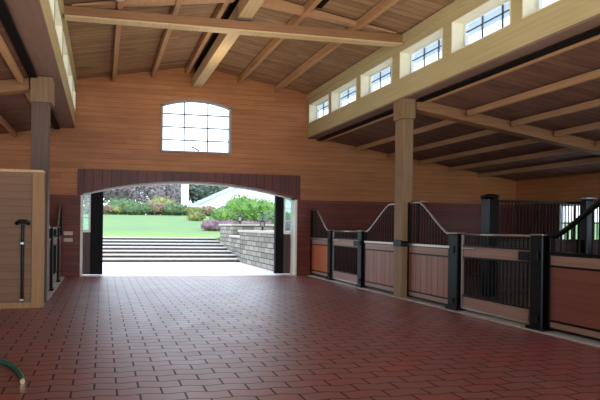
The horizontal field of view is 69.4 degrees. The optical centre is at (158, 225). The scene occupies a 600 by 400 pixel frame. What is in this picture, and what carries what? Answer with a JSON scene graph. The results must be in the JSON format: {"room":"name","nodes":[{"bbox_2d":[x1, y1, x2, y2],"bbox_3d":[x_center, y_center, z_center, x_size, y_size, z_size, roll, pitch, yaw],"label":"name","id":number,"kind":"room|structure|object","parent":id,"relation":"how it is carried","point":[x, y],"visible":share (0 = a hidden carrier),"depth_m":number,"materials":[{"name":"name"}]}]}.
{"room":"farm building","nodes":[
{"label":"farm building","id":0,"kind":"room"},
{"bbox_2d":[0,0,59,133],"bbox_3d":[-5.251,-2.341,2.313,7.390,1.288,18.050,1,0,-8],"label":"ceiling","id":1,"kind":"structure","parent":0,"point":[15,109],"depth_m":8.82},
{"bbox_2d":[0,115,16,136],"bbox_3d":[-3.772,-2.566,9.453,0.085,0.126,3.820,1,0,-8],"label":"purlin","id":2,"kind":"object","parent":1,"relation":"attached to","point":[3,121],"visible":1,"depth_m":10.27,"materials":[{"name":"brown wood"}]},
{"bbox_2d":[0,34,22,83],"bbox_3d":[-2.219,-2.694,5.096,0.085,0.126,4.720,1,0,-8],"label":"purlin","id":3,"kind":"object","parent":1,"relation":"attached to","point":[4,50],"visible":1,"depth_m":6.46,"materials":[{"name":"brown wood"}]},
{"bbox_2d":[0,78,29,95],"bbox_3d":[-5.915,-2.166,7.133,7.000,1.334,0.180,1,0,-8],"label":"rafter","id":4,"kind":"object","parent":1,"relation":"attached to","point":[9,86],"visible":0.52,"depth_m":7.50,"materials":[{"name":"brown wood"}]},
{"bbox_2d":[40,0,74,124],"bbox_3d":[-1.371,-3.542,2.730,0.420,1.390,17.800,1,0,-8],"label":"wall","id":5,"kind":"structure","parent":0,"point":[45,5],"depth_m":7.20,"materials":[{"name":"brown wood"}]},
{"bbox_2d":[5,0,74,127],"bbox_3d":[-1.380,-2.827,2.730,0.420,0.040,17.800,1,0,-8],"label":"beam","id":6,"kind":"structure","parent":5,"relation":"attached to","point":[28,15],"depth_m":6.25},
{"bbox_2d":[48,0,53,20],"bbox_3d":[-1.743,-3.561,5.848,0.312,0.580,1.080,1,0,-8],"label":"window","id":7,"kind":"structure","parent":5,"relation":"in","point":[51,2],"depth_m":6.38,"materials":[{"name":"white"}]},
{"bbox_2d":[55,0,61,54],"bbox_3d":[-1.922,-3.563,7.126,0.312,0.580,1.100,1,0,-8],"label":"window","id":8,"kind":"structure","parent":5,"relation":"in","point":[58,22],"depth_m":7.52,"materials":[{"name":"white"}]},
{"bbox_2d":[63,31,67,79],"bbox_3d":[-2.108,-3.566,8.448,0.312,0.580,1.090,1,0,-8],"label":"window","id":9,"kind":"structure","parent":5,"relation":"in","point":[65,52],"depth_m":8.92,"materials":[{"name":"white"}]},
{"bbox_2d":[59,0,76,86],"bbox_3d":[-1.132,-4.094,2.763,0.050,0.160,17.800,1,0,-8],"label":"beam","id":10,"kind":"structure","parent":5,"relation":"attached to","point":[61,2],"depth_m":8.84,"materials":[{"name":"brown wood"}]},
{"bbox_2d":[68,58,71,96],"bbox_3d":[-2.285,-3.568,9.710,0.312,0.580,1.120,1,0,-8],"label":"window","id":11,"kind":"structure","parent":5,"relation":"in","point":[69,66],"depth_m":10.08,"materials":[{"name":"white"}]},
{"bbox_2d":[72,78,75,109],"bbox_3d":[-2.457,-3.570,10.934,0.312,0.580,1.090,1,0,-8],"label":"window","id":12,"kind":"structure","parent":5,"relation":"in","point":[73,86],"depth_m":11.29,"materials":[{"name":"white"}]},
{"bbox_2d":[0,66,515,276],"bbox_3d":[1.110,-1.677,12.185,22.350,6.380,0.270,1,0,-8],"label":"wall","id":13,"kind":"structure","parent":0,"point":[118,123],"depth_m":12.34,"materials":[{"name":"brown wood"}]},
{"bbox_2d":[0,0,59,128],"bbox_3d":[-1.663,-2.768,2.690,0.150,0.025,17.800,1,0,-8],"label":"trim","id":14,"kind":"structure","parent":13,"relation":"attached to","point":[5,17],"depth_m":6.03,"materials":[{"name":"black paint"}]},
{"bbox_2d":[82,191,102,274],"bbox_3d":[-2.467,-0.015,11.913,1.630,2.930,0.120,1,0,-8],"label":"door","id":15,"kind":"structure","parent":13,"relation":"in","point":[92,264],"depth_m":11.93,"materials":[{"name":"black paint"}]},
{"bbox_2d":[78,169,300,276],"bbox_3d":[1.019,-0.048,12.190,6.830,3.120,0.360,1,0,-8],"label":"door frame","id":16,"kind":"structure","parent":13,"relation":"attached to","point":[89,180],"depth_m":12.08,"materials":[{"name":"wood"}]},
{"bbox_2d":[160,99,231,154],"bbox_3d":[1.155,-2.996,12.087,2.180,1.620,0.212,1,0,-8],"label":"window","id":17,"kind":"structure","parent":13,"relation":"in","point":[184,101],"depth_m":12.10,"materials":[{"name":"white"}]},
{"bbox_2d":[274,196,290,273],"bbox_3d":[4.435,0.068,12.883,1.430,2.930,0.120,1,0,-8],"label":"door","id":18,"kind":"structure","parent":13,"relation":"in","point":[281,238],"depth_m":12.75,"materials":[{"name":"black paint"}]},
{"bbox_2d":[63,0,454,93],"bbox_3d":[2.386,-4.521,3.382,7.780,0.801,18.050,1,0,-8],"label":"ceiling","id":19,"kind":"structure","parent":0,"point":[92,44],"depth_m":9.88,"materials":[{"name":"wood"}]},
{"bbox_2d":[112,1,123,81],"bbox_3d":[-0.612,-4.289,6.875,0.110,0.186,9.800,1,0,-8],"label":"purlin","id":20,"kind":"object","parent":19,"relation":"attached to","point":[120,4],"visible":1,"depth_m":9.38,"materials":[{"name":"brown wood"}]},
{"bbox_2d":[151,0,182,77],"bbox_3d":[0.529,-4.476,7.035,0.110,0.186,9.800,1,0,-8],"label":"purlin","id":21,"kind":"object","parent":19,"relation":"attached to","point":[175,8],"visible":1,"depth_m":9.67,"materials":[{"name":"brown wood"}]},
{"bbox_2d":[185,0,230,73],"bbox_3d":[1.542,-4.643,7.177,0.110,0.186,9.800,1,0,-8],"label":"purlin","id":22,"kind":"object","parent":19,"relation":"attached to","point":[221,8],"visible":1,"depth_m":10.00,"materials":[{"name":"brown wood"}]},
{"bbox_2d":[192,0,264,87],"bbox_3d":[1.881,-4.464,6.972,0.340,0.657,10.300,1,0,-8],"label":"ridge beam","id":23,"kind":"structure","parent":19,"relation":"attached to","point":[219,44],"depth_m":9.39,"materials":[{"name":"brown wood"}]},
{"bbox_2d":[62,0,403,47],"bbox_3d":[1.717,-4.324,8.131,7.140,0.812,0.164,1,0,-8],"label":"roof truss","id":24,"kind":"object","parent":19,"relation":"attached to","point":[90,12],"visible":0.84,"depth_m":8.06,"materials":[{"name":"brown wood"}]},
{"bbox_2d":[238,0,321,82],"bbox_3d":[3.163,-4.445,7.405,0.110,0.186,9.800,1,0,-8],"label":"purlin","id":25,"kind":"object","parent":19,"relation":"attached to","point":[309,5],"visible":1,"depth_m":9.73,"materials":[{"name":"brown wood"}]},
{"bbox_2d":[316,0,328,7],"bbox_3d":[3.421,-4.453,6.936,0.140,0.100,2.400,1,0,-8],"label":"strip light","id":26,"kind":"object","parent":19,"relation":"attached to","point":[322,3],"visible":0.77,"depth_m":7.96,"materials":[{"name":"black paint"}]},
{"bbox_2d":[274,0,398,92],"bbox_3d":[4.339,-4.222,7.571,0.110,0.186,9.800,1,0,-8],"label":"purlin","id":27,"kind":"object","parent":19,"relation":"attached to","point":[382,6],"visible":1,"depth_m":9.38,"materials":[{"name":"brown wood"}]},
{"bbox_2d":[0,275,599,399],"bbox_3d":[0.152,1.552,2.953,11.560,0.100,17.800,1,0,-8],"label":"floor","id":28,"kind":"structure","parent":0,"point":[256,337],"depth_m":4.94,"materials":[{"name":"red brick"}]},
{"bbox_2d":[0,359,24,383],"bbox_3d":[-2.361,1.448,4.196,2.341,0.048,0.539,1,0,10],"label":"garden hose","id":29,"kind":"object","parent":28,"relation":"on","point":[15,368],"visible":1,"depth_m":4.04,"materials":[{"name":"green rubber"}]},
{"bbox_2d":[42,276,64,307],"bbox_3d":[-2.517,1.512,9.368,0.260,0.115,4.350,1,0,-8],"label":"curb","id":30,"kind":"object","parent":28,"relation":"on","point":[56,284],"visible":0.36,"depth_m":9.57,"materials":[{"name":"concrete"}]},
{"bbox_2d":[28,76,54,302],"bbox_3d":[-2.396,-0.679,7.640,0.734,4.270,0.340,1,0,-8],"label":"timber post","id":31,"kind":"object","parent":30,"relation":"on","point":[42,88],"visible":0.7,"depth_m":7.53,"materials":[{"name":"brown wood"}]},
{"bbox_2d":[49,227,53,290],"bbox_3d":[-2.449,0.741,9.028,0.200,1.430,0.200,1,0,-8],"label":"post","id":32,"kind":"object","parent":30,"relation":"on","point":[52,229],"visible":0.26,"depth_m":8.97,"materials":[{"name":"black metal"}]},
{"bbox_2d":[48,225,50,290],"bbox_3d":[-2.356,0.411,8.395,0.064,2.022,1.080,1,0,-8],"label":"fence","id":33,"kind":"object","parent":32,"relation":"attached to","point":[49,225],"visible":0.08,"depth_m":8.88,"materials":[{"name":"black metal"}]},
{"bbox_2d":[53,227,56,283],"bbox_3d":[-2.527,0.723,9.709,0.084,1.373,1.210,1,0,-8],"label":"gate","id":34,"kind":"object","parent":32,"relation":"attached to","point":[54,228],"visible":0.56,"depth_m":9.92,"materials":[{"name":"black metal"}]},
{"bbox_2d":[56,227,60,281],"bbox_3d":[-2.641,0.738,10.395,0.200,1.430,0.200,1,0,-8],"label":"post","id":35,"kind":"object","parent":30,"relation":"on","point":[58,228],"visible":0.32,"depth_m":10.33,"materials":[{"name":"black metal"}]},
{"bbox_2d":[57,204,61,277],"bbox_3d":[-2.720,0.406,10.979,0.064,2.022,0.980,1,0,-8],"label":"fence","id":36,"kind":"object","parent":35,"relation":"attached to","point":[59,223],"visible":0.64,"depth_m":11.23,"materials":[{"name":"black metal"}]},
{"bbox_2d":[307,275,599,347],"bbox_3d":[6.024,1.615,3.778,0.300,0.115,17.800,1,0,-8],"label":"curb","id":37,"kind":"object","parent":28,"relation":"on","point":[470,313],"visible":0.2,"depth_m":6.76,"materials":[{"name":"concrete"}]},
{"bbox_2d":[325,230,335,279],"bbox_3d":[4.954,0.830,11.462,0.210,1.430,0.210,1,0,-8],"label":"post","id":38,"kind":"object","parent":37,"relation":"on","point":[329,240],"visible":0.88,"depth_m":11.40,"materials":[{"name":"black metal"}]},
{"bbox_2d":[310,209,327,276],"bbox_3d":[4.875,0.497,12.046,0.064,2.022,0.980,1,0,-8],"label":"fence","id":39,"kind":"object","parent":38,"relation":"attached to","point":[318,267],"visible":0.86,"depth_m":12.10,"materials":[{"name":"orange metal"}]},
{"bbox_2d":[355,230,367,287],"bbox_3d":[5.146,0.832,10.096,0.220,1.430,0.220,1,0,-8],"label":"post","id":40,"kind":"object","parent":37,"relation":"on","point":[360,257],"visible":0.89,"depth_m":10.03,"materials":[{"name":"black metal"}]},
{"bbox_2d":[332,230,357,283],"bbox_3d":[5.033,0.814,10.771,0.084,1.373,1.210,1,0,-8],"label":"gate","id":41,"kind":"object","parent":40,"relation":"attached to","point":[342,242],"visible":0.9,"depth_m":10.81,"materials":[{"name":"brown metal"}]},
{"bbox_2d":[363,203,393,292],"bbox_3d":[5.245,0.502,9.412,0.064,2.022,1.180,1,0,-8],"label":"fence","id":42,"kind":"object","parent":40,"relation":"attached to","point":[378,272],"visible":0.76,"depth_m":9.42,"materials":[{"name":"wood"}]},
{"bbox_2d":[393,98,415,297],"bbox_3d":[5.321,-0.586,8.684,0.300,4.270,0.300,1,0,-8],"label":"timber post","id":43,"kind":"object","parent":37,"relation":"on","point":[404,108],"visible":0.88,"depth_m":8.57,"materials":[{"name":"brown wood"}]},
{"bbox_2d":[445,232,465,310],"bbox_3d":[5.523,0.836,7.412,0.230,1.430,0.230,1,0,-8],"label":"post","id":44,"kind":"object","parent":37,"relation":"on","point":[454,237],"visible":0.93,"depth_m":7.34,"materials":[{"name":"black metal"}]},
{"bbox_2d":[407,201,448,305],"bbox_3d":[5.438,0.504,8.046,0.064,2.022,1.060,1,0,-8],"label":"fence","id":45,"kind":"object","parent":44,"relation":"attached to","point":[427,266],"visible":0.8,"depth_m":8.05,"materials":[{"name":"wood"}]},
{"bbox_2d":[525,234,552,331],"bbox_3d":[5.723,0.839,5.986,0.240,1.430,0.240,1,0,-8],"label":"post","id":46,"kind":"object","parent":37,"relation":"on","point":[538,243],"visible":0.94,"depth_m":5.93,"materials":[{"name":"black metal"}]},
{"bbox_2d":[460,233,529,323],"bbox_3d":[5.607,0.821,6.687,0.084,1.373,1.240,1,0,-8],"label":"gate","id":47,"kind":"object","parent":46,"relation":"attached to","point":[514,312],"visible":0.9,"depth_m":6.66,"materials":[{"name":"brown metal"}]},
{"bbox_2d":[547,199,599,340],"bbox_3d":[5.820,0.502,5.323,0.072,2.036,1.120,1,0,-8],"label":"fence","id":48,"kind":"object","parent":46,"relation":"attached to","point":[573,282],"visible":1,"depth_m":5.53,"materials":[{"name":"wood"}]},
{"bbox_2d":[319,3,508,109],"bbox_3d":[6.584,-4.051,4.301,0.800,0.280,18.700,1,0,-8],"label":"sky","id":49,"kind":"structure","parent":0,"point":[506,7],"depth_m":8.87,"materials":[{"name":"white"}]},
{"bbox_2d":[336,274,528,323],"bbox_3d":[9.782,1.667,4.306,7.290,0.100,17.800,1,0,-8],"label":"floor","id":50,"kind":"structure","parent":0,"point":[525,293],"depth_m":9.29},
{"bbox_2d":[412,200,426,246],"bbox_3d":[5.684,0.508,8.737,0.320,2.120,0.320,1,0,-8],"label":"pole","id":51,"kind":"object","parent":50,"relation":"on","point":[422,201],"visible":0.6,"depth_m":8.72,"materials":[{"name":"black metal"}]},
{"bbox_2d":[480,194,499,296],"bbox_3d":[7.438,0.439,8.983,0.340,2.300,0.340,1,0,-8],"label":"post","id":52,"kind":"object","parent":50,"relation":"on","point":[490,203],"visible":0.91,"depth_m":8.89,"materials":[{"name":"black metal"}]},
{"bbox_2d":[576,196,597,257],"bbox_3d":[9.797,0.468,9.153,0.340,2.300,0.340,1,0,-8],"label":"post","id":53,"kind":"object","parent":50,"relation":"on","point":[586,202],"visible":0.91,"depth_m":9.08,"materials":[{"name":"black metal"}]},
{"bbox_2d":[308,0,599,136],"bbox_3d":[6.095,-3.452,3.779,0.300,1.390,17.800,1,0,-8],"label":"wall","id":54,"kind":"structure","parent":0,"point":[562,14],"depth_m":7.42,"materials":[{"name":"brown wood"}]},
{"bbox_2d":[309,94,328,122],"bbox_3d":[4.938,-3.481,11.973,0.312,0.580,1.090,1,0,-8],"label":"window","id":55,"kind":"structure","parent":54,"relation":"in","point":[314,110],"depth_m":12.46,"materials":[{"name":"white"}]},
{"bbox_2d":[331,77,356,112],"bbox_3d":[5.109,-3.479,10.750,0.312,0.580,1.120,1,0,-8],"label":"window","id":56,"kind":"structure","parent":54,"relation":"in","point":[336,95],"depth_m":11.17,"materials":[{"name":"white"}]},
{"bbox_2d":[360,57,391,97],"bbox_3d":[5.287,-3.477,9.487,0.312,0.580,1.090,1,0,-8],"label":"window","id":57,"kind":"structure","parent":54,"relation":"in","point":[366,79],"depth_m":9.86,"materials":[{"name":"white"}]},
{"bbox_2d":[307,0,472,99],"bbox_3d":[5.928,-4.009,3.755,0.050,0.160,17.800,1,0,-8],"label":"crown molding","id":58,"kind":"structure","parent":54,"relation":"attached to","point":[457,4],"depth_m":8.53,"materials":[{"name":"brown wood"}]},
{"bbox_2d":[399,27,442,78],"bbox_3d":[5.473,-3.475,8.165,0.312,0.580,1.100,1,0,-8],"label":"window","id":59,"kind":"structure","parent":54,"relation":"in","point":[407,59],"depth_m":8.40,"materials":[{"name":"white"}]},
{"bbox_2d":[308,13,599,138],"bbox_3d":[6.086,-2.737,3.779,0.300,0.040,17.800,1,0,-8],"label":"beam","id":60,"kind":"structure","parent":54,"relation":"attached to","point":[592,22],"depth_m":6.80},
{"bbox_2d":[317,28,599,140],"bbox_3d":[6.308,-2.672,3.811,0.150,0.025,17.800,1,0,-8],"label":"trim","id":61,"kind":"structure","parent":60,"relation":"attached to","point":[593,33],"depth_m":6.92,"materials":[{"name":"black paint"}]},
{"bbox_2d":[451,0,510,53],"bbox_3d":[5.652,-3.472,6.888,0.312,0.580,1.080,1,0,-8],"label":"window","id":62,"kind":"structure","parent":54,"relation":"in","point":[460,30],"depth_m":7.15,"materials":[{"name":"white"}]},
{"bbox_2d":[522,0,559,18],"bbox_3d":[5.829,-3.470,5.630,0.312,0.580,1.100,1,0,-8],"label":"window","id":63,"kind":"structure","parent":54,"relation":"in","point":[529,7],"depth_m":6.15,"materials":[{"name":"white"}]},
{"bbox_2d":[320,26,599,180],"bbox_3d":[9.964,-2.159,4.451,7.380,1.286,18.050,1,0,-8],"label":"ceiling","id":64,"kind":"structure","parent":0,"point":[585,58],"depth_m":8.78,"materials":[{"name":"wood"}]},
{"bbox_2d":[355,120,457,150],"bbox_3d":[6.605,-2.438,10.911,0.085,0.126,3.820,1,0,-8],"label":"purlin","id":65,"kind":"object","parent":64,"relation":"attached to","point":[443,123],"visible":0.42,"depth_m":10.30,"materials":[{"name":"brown wood"}]},
{"bbox_2d":[387,129,498,157],"bbox_3d":[7.712,-2.248,11.067,0.085,0.126,3.820,1,0,-8],"label":"purlin","id":66,"kind":"object","parent":64,"relation":"attached to","point":[484,132],"visible":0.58,"depth_m":10.53,"materials":[{"name":"brown wood"}]},
{"bbox_2d":[322,34,599,141],"bbox_3d":[6.432,-2.653,3.828,0.060,0.060,17.800,1,0,-8],"label":"batten","id":67,"kind":"object","parent":64,"relation":"attached to","point":[596,37],"visible":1,"depth_m":7.00,"materials":[{"name":"brown wood"}]},
{"bbox_2d":[418,139,539,164],"bbox_3d":[8.819,-2.058,11.223,0.085,0.126,3.820,1,0,-8],"label":"purlin","id":68,"kind":"object","parent":64,"relation":"attached to","point":[524,141],"visible":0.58,"depth_m":10.94,"materials":[{"name":"brown wood"}]},
{"bbox_2d":[415,99,599,154],"bbox_3d":[9.142,-2.008,9.209,7.260,1.375,0.180,1,0,-8],"label":"rafter","id":69,"kind":"object","parent":64,"relation":"attached to","point":[432,109],"visible":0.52,"depth_m":8.95,"materials":[{"name":"brown wood"}]},
{"bbox_2d":[449,148,578,170],"bbox_3d":[9.936,-1.866,11.380,0.085,0.126,3.820,1,0,-8],"label":"purlin","id":70,"kind":"object","parent":64,"relation":"attached to","point":[564,150],"visible":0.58,"depth_m":11.12,"materials":[{"name":"brown wood"}]},
{"bbox_2d":[467,69,599,115],"bbox_3d":[7.045,-2.454,6.853,0.085,0.126,3.820,1,0,-8],"label":"purlin","id":71,"kind":"object","parent":64,"relation":"attached to","point":[595,74],"visible":1,"depth_m":7.30,"materials":[{"name":"brown wood"}]},
{"bbox_2d":[478,157,599,176],"bbox_3d":[11.023,-1.679,11.533,0.085,0.126,3.820,1,0,-8],"label":"purlin","id":72,"kind":"object","parent":64,"relation":"attached to","point":[597,159],"visible":1,"depth_m":11.42,"materials":[{"name":"brown wood"}]},
{"bbox_2d":[511,98,599,126],"bbox_3d":[8.151,-2.263,7.009,0.085,0.126,3.820,1,0,-8],"label":"purlin","id":73,"kind":"object","parent":64,"relation":"attached to","point":[594,103],"visible":1,"depth_m":7.99,"materials":[{"name":"brown wood"}]},
{"bbox_2d":[554,122,599,136],"bbox_3d":[9.258,-2.073,7.165,0.085,0.126,3.820,1,0,-8],"label":"purlin","id":74,"kind":"object","parent":64,"relation":"attached to","point":[592,126],"visible":1,"depth_m":8.60,"materials":[{"name":"brown wood"}]},
{"bbox_2d":[516,172,599,238],"bbox_3d":[13.501,0.028,4.826,0.220,3.267,17.800,1,0,-8],"label":"wall","id":75,"kind":"structure","parent":0,"point":[568,188],"depth_m":12.57,"materials":[{"name":"brown wood"}]},
{"bbox_2d":[498,200,599,291],"bbox_3d":[10.111,0.486,9.359,5.200,2.070,0.060,1,0,-8],"label":"fence","id":76,"kind":"object","parent":75,"relation":"attached to","point":[595,249],"depth_m":9.11,"materials":[{"name":"black metal"}]},
{"bbox_2d":[559,204,598,238],"bbox_3d":[12.512,-0.075,11.579,0.100,1.150,1.550,1,0,-8],"label":"window","id":77,"kind":"structure","parent":75,"relation":"in","point":[563,204],"depth_m":12.29,"materials":[{"name":"white"}]},
{"bbox_3d":[-5.225,1.487,2.197,7.100,0.100,17.800,1,0,-8],"label":"floor","id":78,"kind":"structure","parent":0,"visible":0},
{"bbox_2d":[0,169,45,308],"bbox_3d":[-4.158,0.215,6.932,4.220,2.470,0.274,1,0,-8],"label":"sliding door","id":79,"kind":"structure","parent":78,"relation":"on","point":[22,191],"depth_m":7.12,"materials":[{"name":"brown wood"}]},
{"label":"outside","id":80,"kind":"structure","parent":0,"visible":0},
{"bbox_2d":[82,262,290,275],"bbox_3d":[-0.991,1.551,14.102,26.000,0.115,4.600,1,0,-8],"label":"ground","id":81,"kind":"structure","parent":80,"point":[109,268],"depth_m":13.84,"materials":[{"name":"concrete"}]},
{"bbox_2d":[103,237,239,261],"bbox_3d":[-5.617,1.028,17.778,17.850,1.010,4.130,1,0,-8],"label":"stone steps","id":82,"kind":"structure","parent":81,"relation":"on","point":[115,249],"depth_m":18.10,"materials":[{"name":"stone"}]},
{"bbox_2d":[238,230,289,270],"bbox_3d":[4.399,0.873,15.262,1.560,1.360,3.740,1,0,-8],"label":"stone wall","id":83,"kind":"structure","parent":81,"relation":"on","point":[256,246],"depth_m":14.98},
{"bbox_2d":[257,217,267,229],"bbox_3d":[4.344,-0.078,16.667,0.462,0.540,0.462,1,0,-30],"label":"lantern","id":84,"kind":"object","parent":83,"relation":"on","point":[262,221],"visible":0.98,"depth_m":16.56,"materials":[{"name":"black metal"}]},
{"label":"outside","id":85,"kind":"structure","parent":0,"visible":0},
{"bbox_2d":[83,214,598,238],"bbox_3d":[5.246,-1.254,70.565,110.000,3.833,97.500,1,0,-8],"label":"lawn","id":86,"kind":"structure","parent":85,"point":[113,225],"depth_m":28.08,"materials":[{"name":"green plant"}]},
{"bbox_2d":[83,191,106,212],"bbox_3d":[-11.066,-6.231,61.101,7.724,9.077,7.784,1,0,-8],"label":"tree","id":87,"kind":"object","parent":86,"relation":"on","point":[85,197],"visible":0.02,"depth_m":60.65,"materials":[{"name":"green plant"}]},
{"bbox_2d":[83,204,111,214],"bbox_3d":[-7.126,-1.810,46.444,4.101,1.620,2.924,1,0,-8],"label":"shrub","id":88,"kind":"object","parent":86,"relation":"on","point":[106,207],"visible":0.43,"depth_m":45.92,"materials":[{"name":"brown plant"}]},
{"bbox_2d":[108,206,125,214],"bbox_3d":[-4.952,-1.742,47.736,4.383,1.362,3.065,1,0,-8],"label":"shrub","id":89,"kind":"object","parent":86,"relation":"on","point":[116,210],"visible":0.44,"depth_m":46.79,"materials":[{"name":"green plant"}]},
{"bbox_2d":[104,186,139,201],"bbox_3d":[-6.588,-6.798,63.725,8.314,10.203,8.159,1,0,-8],"label":"tree","id":90,"kind":"object","parent":86,"relation":"on","point":[115,192],"visible":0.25,"depth_m":62.81,"materials":[{"name":"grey plant"}]},
{"bbox_2d":[106,197,137,214],"bbox_3d":[-4.896,-2.520,53.893,5.358,2.843,3.934,1,0,-8],"label":"shrub","id":91,"kind":"object","parent":86,"relation":"on","point":[113,202],"visible":0.29,"depth_m":52.84,"materials":[{"name":"green plant"}]},
{"bbox_2d":[103,186,145,202],"bbox_3d":[-8.420,-10.061,89.737,15.234,15.225,15.167,1,0,-8],"label":"tree","id":92,"kind":"object","parent":86,"relation":"on","point":[105,201],"visible":0.03,"depth_m":86.90,"materials":[{"name":"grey plant"}]},
{"bbox_2d":[120,201,153,214],"bbox_3d":[-2.548,-1.951,47.151,4.177,2.039,3.082,1,0,-8],"label":"shrub","id":93,"kind":"object","parent":86,"relation":"on","point":[131,208],"visible":0.92,"depth_m":46.34,"materials":[{"name":"green plant"}]},
{"bbox_2d":[122,184,167,214],"bbox_3d":[-2.195,-6.336,62.263,7.668,9.499,7.696,1,0,-8],"label":"tree","id":94,"kind":"object","parent":86,"relation":"on","point":[137,196],"visible":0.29,"depth_m":60.95,"materials":[{"name":"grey plant"}]},
{"bbox_2d":[144,201,168,214],"bbox_3d":[-0.367,-2.006,48.445,4.630,2.141,3.257,1,0,-8],"label":"shrub","id":95,"kind":"object","parent":86,"relation":"on","point":[157,207],"visible":0.44,"depth_m":47.50,"materials":[{"name":"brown plant"}]},
{"bbox_2d":[146,195,178,214],"bbox_3d":[0.495,-2.634,54.614,5.058,3.069,3.628,1,0,-8],"label":"shrub","id":96,"kind":"object","parent":86,"relation":"on","point":[155,199],"visible":0.25,"depth_m":53.96,"materials":[{"name":"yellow plant"}]},
{"bbox_2d":[145,184,189,202],"bbox_3d":[1.378,-6.770,65.777,8.381,10.283,8.231,1,0,-8],"label":"tree","id":97,"kind":"object","parent":86,"relation":"on","point":[174,195],"visible":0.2,"depth_m":64.41,"materials":[{"name":"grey plant"}]},
{"bbox_2d":[147,184,193,204],"bbox_3d":[2.668,-8.304,89.305,12.181,12.092,12.479,1,0,-8],"label":"tree","id":98,"kind":"object","parent":86,"relation":"on","point":[178,198],"visible":0.08,"depth_m":86.17,"materials":[{"name":"green plant"}]},
{"bbox_2d":[160,202,189,215],"bbox_3d":[2.004,-1.869,47.739,3.742,2.002,2.692,1,0,-8],"label":"shrub","id":99,"kind":"object","parent":86,"relation":"on","point":[171,209],"visible":0.9,"depth_m":47.04,"materials":[{"name":"green plant"}]},
{"bbox_2d":[181,184,188,205],"bbox_3d":[3.473,-4.519,51.982,1.240,6.600,1.240,1,0,-8],"label":"column","id":100,"kind":"structure","parent":86,"relation":"on","point":[184,187],"depth_m":51.60,"materials":[{"name":"white paint"}]},
{"bbox_2d":[182,206,203,215],"bbox_3d":[4.154,-1.643,47.544,3.093,1.442,2.385,1,0,-8],"label":"shrub","id":101,"kind":"object","parent":86,"relation":"on","point":[187,210],"visible":0.63,"depth_m":46.92,"materials":[{"name":"green plant"}]},
{"bbox_2d":[186,211,206,220],"bbox_3d":[3.552,-0.787,36.894,2.027,1.093,1.374,1,0,-8],"label":"shrub","id":102,"kind":"object","parent":86,"relation":"on","point":[195,216],"visible":0.91,"depth_m":36.51,"materials":[{"name":"green plant"}]},
{"bbox_2d":[189,184,228,202],"bbox_3d":[11.751,-9.226,90.659,14.960,14.151,15.030,1,0,-8],"label":"tree","id":103,"kind":"object","parent":86,"relation":"on","point":[200,192],"visible":0.17,"depth_m":86.04,"materials":[{"name":"green plant"}]},
{"bbox_2d":[202,205,215,215],"bbox_3d":[5.913,-1.704,48.257,2.923,1.622,2.083,1,0,-8],"label":"shrub","id":104,"kind":"object","parent":86,"relation":"on","point":[208,209],"visible":0.41,"depth_m":47.64,"materials":[{"name":"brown plant"}]},
{"bbox_2d":[201,218,224,230],"bbox_3d":[3.473,-0.018,25.737,1.646,0.965,1.160,1,0,-8],"label":"clump","id":105,"kind":"object","parent":86,"relation":"on","point":[208,225],"visible":0.86,"depth_m":25.44,"materials":[{"name":"pink plant"}]},
{"bbox_2d":[208,207,238,221],"bbox_3d":[5.629,-0.794,34.136,2.765,1.713,2.036,1,0,-8],"label":"shrub","id":106,"kind":"object","parent":86,"relation":"on","point":[218,214],"visible":0.68,"depth_m":33.58,"materials":[{"name":"green plant"}]},
{"bbox_2d":[218,218,236,223],"bbox_3d":[4.558,-0.011,26.300,1.700,0.921,1.178,1,0,-8],"label":"clump","id":107,"kind":"object","parent":86,"relation":"on","point":[224,221],"visible":0.25,"depth_m":25.99,"materials":[{"name":"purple plant"}]},
{"bbox_2d":[189,187,290,212],"bbox_3d":[13.467,-4.022,65.480,19.200,5.654,10.650,1,0,-8],"label":"house","id":108,"kind":"structure","parent":86,"relation":"on","point":[216,200],"depth_m":60.33,"materials":[{"name":"white paint"}]},
{"bbox_2d":[220,194,263,221],"bbox_3d":[7.429,-1.397,35.391,4.072,2.992,2.863,1,0,-8],"label":"shrub","id":109,"kind":"object","parent":86,"relation":"on","point":[248,207],"visible":0.71,"depth_m":34.63,"materials":[{"name":"green plant"}]},
{"bbox_2d":[237,219,258,223],"bbox_3d":[5.833,0.022,26.080,1.649,0.942,1.212,1,0,-8],"label":"clump","id":110,"kind":"object","parent":86,"relation":"on","point":[248,221],"visible":0.23,"depth_m":25.81,"materials":[{"name":"pink plant"}]},
{"bbox_2d":[253,198,273,220],"bbox_3d":[9.636,-1.306,36.712,3.784,2.573,2.740,1,0,-8],"label":"shrub","id":111,"kind":"object","parent":86,"relation":"on","point":[268,206],"visible":0.24,"depth_m":35.88,"materials":[{"name":"green plant"}]},
{"bbox_2d":[257,210,290,223],"bbox_3d":[8.949,-0.402,29.563,3.441,1.597,2.505,1,0,-8],"label":"shrub","id":112,"kind":"object","parent":86,"relation":"on","point":[270,216],"visible":0.33,"depth_m":28.98,"materials":[{"name":"green plant"}]},
{"bbox_2d":[285,221,290,230],"bbox_3d":[8.281,0.067,26.424,1.662,0.910,1.223,1,0,-8],"label":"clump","id":113,"kind":"object","parent":86,"relation":"on","point":[287,223],"visible":0.17,"depth_m":26.07,"materials":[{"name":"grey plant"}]},
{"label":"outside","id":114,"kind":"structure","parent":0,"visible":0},
{"bbox_2d":[229,235,239,258],"bbox_3d":[4.104,0.999,17.958,1.390,1.100,1.720,1,0,-8],"label":"stone wall","id":115,"kind":"structure","parent":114,"point":[235,239],"depth_m":17.96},
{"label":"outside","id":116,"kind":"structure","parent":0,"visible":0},
{"bbox_2d":[219,224,273,250],"bbox_3d":[4.601,0.740,20.011,2.640,1.630,2.190,1,0,-8],"label":"stone wall","id":117,"kind":"structure","parent":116,"point":[226,230],"depth_m":19.08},
{"bbox_2d":[236,213,244,223],"bbox_3d":[4.045,-0.351,19.755,0.462,0.540,0.462,1,0,-30],"label":"lantern","id":118,"kind":"object","parent":117,"relation":"on","point":[239,216],"visible":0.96,"depth_m":19.66,"materials":[{"name":"black metal"}]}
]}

